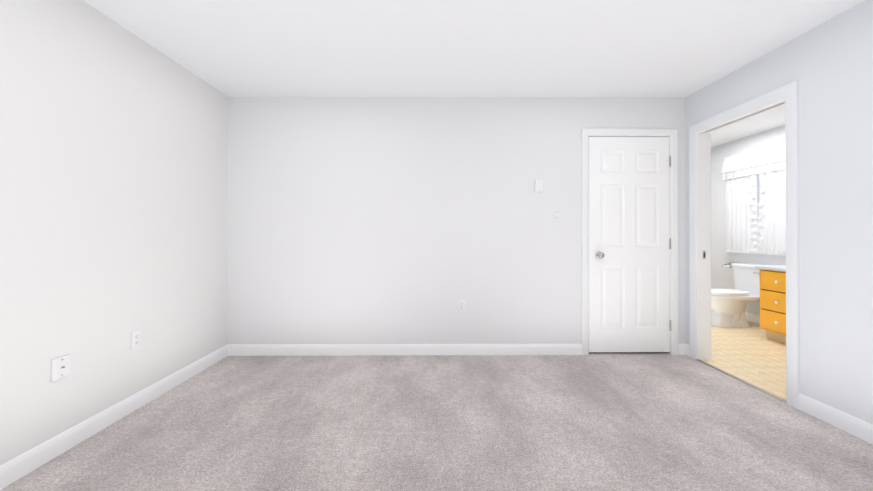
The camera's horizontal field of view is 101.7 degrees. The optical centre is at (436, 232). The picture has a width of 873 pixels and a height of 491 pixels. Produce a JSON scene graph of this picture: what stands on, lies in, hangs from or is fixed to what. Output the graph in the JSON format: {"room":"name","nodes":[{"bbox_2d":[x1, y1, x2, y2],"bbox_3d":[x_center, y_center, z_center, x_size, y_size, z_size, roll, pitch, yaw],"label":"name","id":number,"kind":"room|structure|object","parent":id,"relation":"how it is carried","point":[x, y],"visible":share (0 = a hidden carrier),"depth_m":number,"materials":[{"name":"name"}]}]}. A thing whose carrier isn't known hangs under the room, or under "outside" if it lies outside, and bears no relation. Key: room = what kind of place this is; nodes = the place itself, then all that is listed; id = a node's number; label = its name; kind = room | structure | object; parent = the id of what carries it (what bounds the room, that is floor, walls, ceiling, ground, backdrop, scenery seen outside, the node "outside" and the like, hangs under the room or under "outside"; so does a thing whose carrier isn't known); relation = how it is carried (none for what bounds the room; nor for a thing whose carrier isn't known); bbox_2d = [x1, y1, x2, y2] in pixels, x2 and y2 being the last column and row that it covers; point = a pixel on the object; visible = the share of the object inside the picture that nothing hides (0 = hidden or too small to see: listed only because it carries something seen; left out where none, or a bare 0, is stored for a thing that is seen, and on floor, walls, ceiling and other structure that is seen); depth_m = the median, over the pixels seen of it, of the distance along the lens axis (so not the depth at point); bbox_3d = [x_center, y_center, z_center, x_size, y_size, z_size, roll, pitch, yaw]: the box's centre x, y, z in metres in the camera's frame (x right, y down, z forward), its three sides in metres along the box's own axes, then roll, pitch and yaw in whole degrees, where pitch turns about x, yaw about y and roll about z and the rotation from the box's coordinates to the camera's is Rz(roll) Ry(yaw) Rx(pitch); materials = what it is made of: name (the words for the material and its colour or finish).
{"room":"empty bedroom","nodes":[
{"label":"empty bedroom","id":0,"kind":"room"},
{"bbox_2d":[0,0,227,464],"bbox_3d":[-2.007,-0.075,0.780,0.120,2.430,5.360,0,0,0],"label":"wall","id":1,"kind":"structure","parent":0,"point":[113,185],"depth_m":2.05,"materials":[{"name":"white paint"}]},
{"bbox_2d":[51,354,70,381],"bbox_3d":[-1.946,0.698,1.847,0.018,0.112,0.094,0,0,0],"label":"socket","id":2,"kind":"object","parent":1,"relation":"attached to","point":[60,367],"visible":1,"depth_m":1.84,"materials":[{"name":"white plastic"}]},
{"bbox_2d":[0,344,227,489],"bbox_3d":[-1.941,1.089,0.777,0.014,0.102,5.120,0,0,0],"label":"baseboard","id":3,"kind":"structure","parent":1,"relation":"attached to","point":[23,464],"depth_m":2.02,"materials":[{"name":"white paint"}]},
{"bbox_2d":[131,329,140,349],"bbox_3d":[-1.954,0.694,2.312,0.008,0.118,0.072,0,0,0],"label":"outlet","id":4,"kind":"object","parent":1,"relation":"attached to","point":[136,339],"visible":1,"depth_m":2.31,"materials":[{"name":"white plastic"}]},
{"bbox_2d":[0,353,872,490],"bbox_3d":[0.155,1.190,0.790,4.445,0.100,5.360,0,0,0],"label":"floor carpet","id":5,"kind":"object","parent":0,"point":[629,422],"visible":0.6,"depth_m":2.03,"materials":[{"name":"grey carpet"}]},
{"bbox_2d":[227,97,685,352],"bbox_3d":[0.257,-0.066,3.416,4.445,2.430,0.120,0,0,0],"label":"wall","id":6,"kind":"structure","parent":0,"point":[382,220],"depth_m":3.35,"materials":[{"name":"white paint"}]},
{"bbox_2d":[228,344,581,355],"bbox_3d":[-0.282,1.097,3.341,3.306,0.102,0.014,0,0,0],"label":"baseboard","id":7,"kind":"structure","parent":6,"relation":"attached to","point":[233,349],"depth_m":3.34,"materials":[{"name":"white paint"}]},
{"bbox_2d":[458,300,465,311],"bbox_3d":[0.238,0.689,3.349,0.072,0.118,0.008,0,0,0],"label":"outlet","id":8,"kind":"object","parent":6,"relation":"attached to","point":[461,305],"visible":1,"depth_m":3.35,"materials":[{"name":"white plastic"}]},
{"bbox_2d":[534,180,542,192],"bbox_3d":[0.967,-0.443,3.351,0.084,0.122,0.022,0,0,0],"label":"switch box","id":9,"kind":"object","parent":6,"relation":"attached to","point":[538,186],"visible":1,"depth_m":3.34,"materials":[{"name":"white plastic"}]},
{"bbox_2d":[553,208,559,220],"bbox_3d":[1.134,-0.174,3.356,0.072,0.118,0.012,0,0,0],"label":"light switch","id":10,"kind":"object","parent":6,"relation":"attached to","point":[556,214],"visible":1,"depth_m":3.36,"materials":[{"name":"white plastic"}]},
{"bbox_2d":[589,137,670,351],"bbox_3d":[1.833,0.109,3.352,0.779,2.040,0.104,0,0,0],"label":"closet door","id":11,"kind":"structure","parent":6,"relation":"in","point":[629,254],"depth_m":3.37,"materials":[{"name":"white paint"}]},
{"bbox_2d":[581,128,678,354],"bbox_3d":[1.828,0.081,3.382,0.914,2.135,0.068,0,0,0],"label":"door frame","id":12,"kind":"structure","parent":6,"relation":"attached to","point":[671,134],"depth_m":3.35,"materials":[{"name":"white paint"}]},
{"bbox_2d":[83,0,864,147],"bbox_3d":[1.084,-1.346,2.071,6.320,0.120,7.890,0,0,0],"label":"ceiling","id":13,"kind":"structure","parent":0,"point":[495,48],"depth_m":2.41,"materials":[{"name":"white paint"}]},
{"bbox_2d":[685,0,872,424],"bbox_3d":[2.438,-0.075,0.810,0.120,2.430,5.120,0,0,0],"label":"wall","id":14,"kind":"structure","parent":0,"point":[828,64],"depth_m":2.13,"materials":[{"name":"white paint"}]},
{"bbox_2d":[689,80,799,408],"bbox_3d":[2.424,0.076,2.810,0.156,2.142,0.982,0,0,0],"label":"door frame","id":15,"kind":"structure","parent":14,"relation":"attached to","point":[789,92],"depth_m":2.92,"materials":[{"name":"white paint"}]},
{"bbox_2d":[798,393,872,444],"bbox_3d":[2.375,1.087,0.280,0.014,0.102,4.069,0,0,0],"label":"baseboard","id":16,"kind":"structure","parent":14,"relation":"attached to","point":[852,425],"depth_m":2.09,"materials":[{"name":"white paint"}]},
{"label":"outside","id":17,"kind":"structure","parent":0,"visible":0},
{"bbox_2d":[757,175,759,233],"bbox_3d":[4.248,-0.368,4.474,0.001,1.520,1.280,0,0,0],"label":"sky","id":18,"kind":"structure","parent":17,"point":[758,188],"depth_m":4.68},
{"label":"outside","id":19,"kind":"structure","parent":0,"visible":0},
{"bbox_2d":[702,311,785,399],"bbox_3d":[3.295,1.200,3.802,1.875,0.100,4.440,0,0,0],"label":"floor","id":20,"kind":"structure","parent":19,"point":[753,354],"depth_m":3.30,"materials":[{"name":"beige tile"}]},
{"bbox_2d":[711,310,759,323],"bbox_3d":[4.098,1.103,4.907,0.014,0.102,2.000,0,0,0],"label":"baseboard","id":21,"kind":"structure","parent":20,"relation":"on","point":[754,318],"depth_m":4.59,"materials":[{"name":"white paint"}]},
{"bbox_2d":[711,263,760,327],"bbox_3d":[3.722,0.774,4.446,0.772,0.757,0.522,0,0,0],"label":"toilet","id":22,"kind":"object","parent":20,"relation":"on","point":[728,307],"visible":0.77,"depth_m":4.35,"materials":[{"name":"white ceramic"}]},
{"bbox_2d":[696,359,785,402],"bbox_3d":[2.366,1.145,2.806,0.032,0.008,0.828,0,0,0],"label":"threshold","id":23,"kind":"object","parent":20,"relation":"on","point":[751,385],"depth_m":2.72,"materials":[{"name":"beige wood"}]},
{"bbox_2d":[755,265,785,342],"bbox_3d":[3.814,0.696,3.430,0.597,0.905,1.035,0,0,0],"label":"bathroom vanity","id":24,"kind":"object","parent":20,"relation":"on","point":[773,301],"visible":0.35,"depth_m":3.75,"materials":[{"name":"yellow wood"}]},
{"bbox_2d":[711,125,785,315],"bbox_3d":[4.172,-0.065,3.812,0.120,2.430,4.440,0,0,0],"label":"wall","id":25,"kind":"structure","parent":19,"point":[721,277],"depth_m":5.04,"materials":[{"name":"white paint"}]},
{"bbox_2d":[722,262,734,267],"bbox_3d":[4.047,0.442,4.900,0.116,0.074,0.144,0,0,0],"label":"paper holder","id":26,"kind":"object","parent":25,"relation":"attached to","point":[725,264],"visible":0.62,"depth_m":4.93,"materials":[{"name":"grey metal"}]},
{"bbox_3d":[4.076,-1.013,4.475,0.063,0.016,1.042,0,0,0],"label":"curtain rod","id":27,"kind":"object","parent":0,"visible":0},
{"bbox_2d":[721,141,785,255],"bbox_3d":[4.022,-0.399,4.472,0.089,1.329,1.000,0,0,0],"label":"curtain","id":28,"kind":"object","parent":27,"relation":"hanging from","point":[740,172],"visible":0.88,"depth_m":4.48,"materials":[{"name":"white fabric"}]}
]}

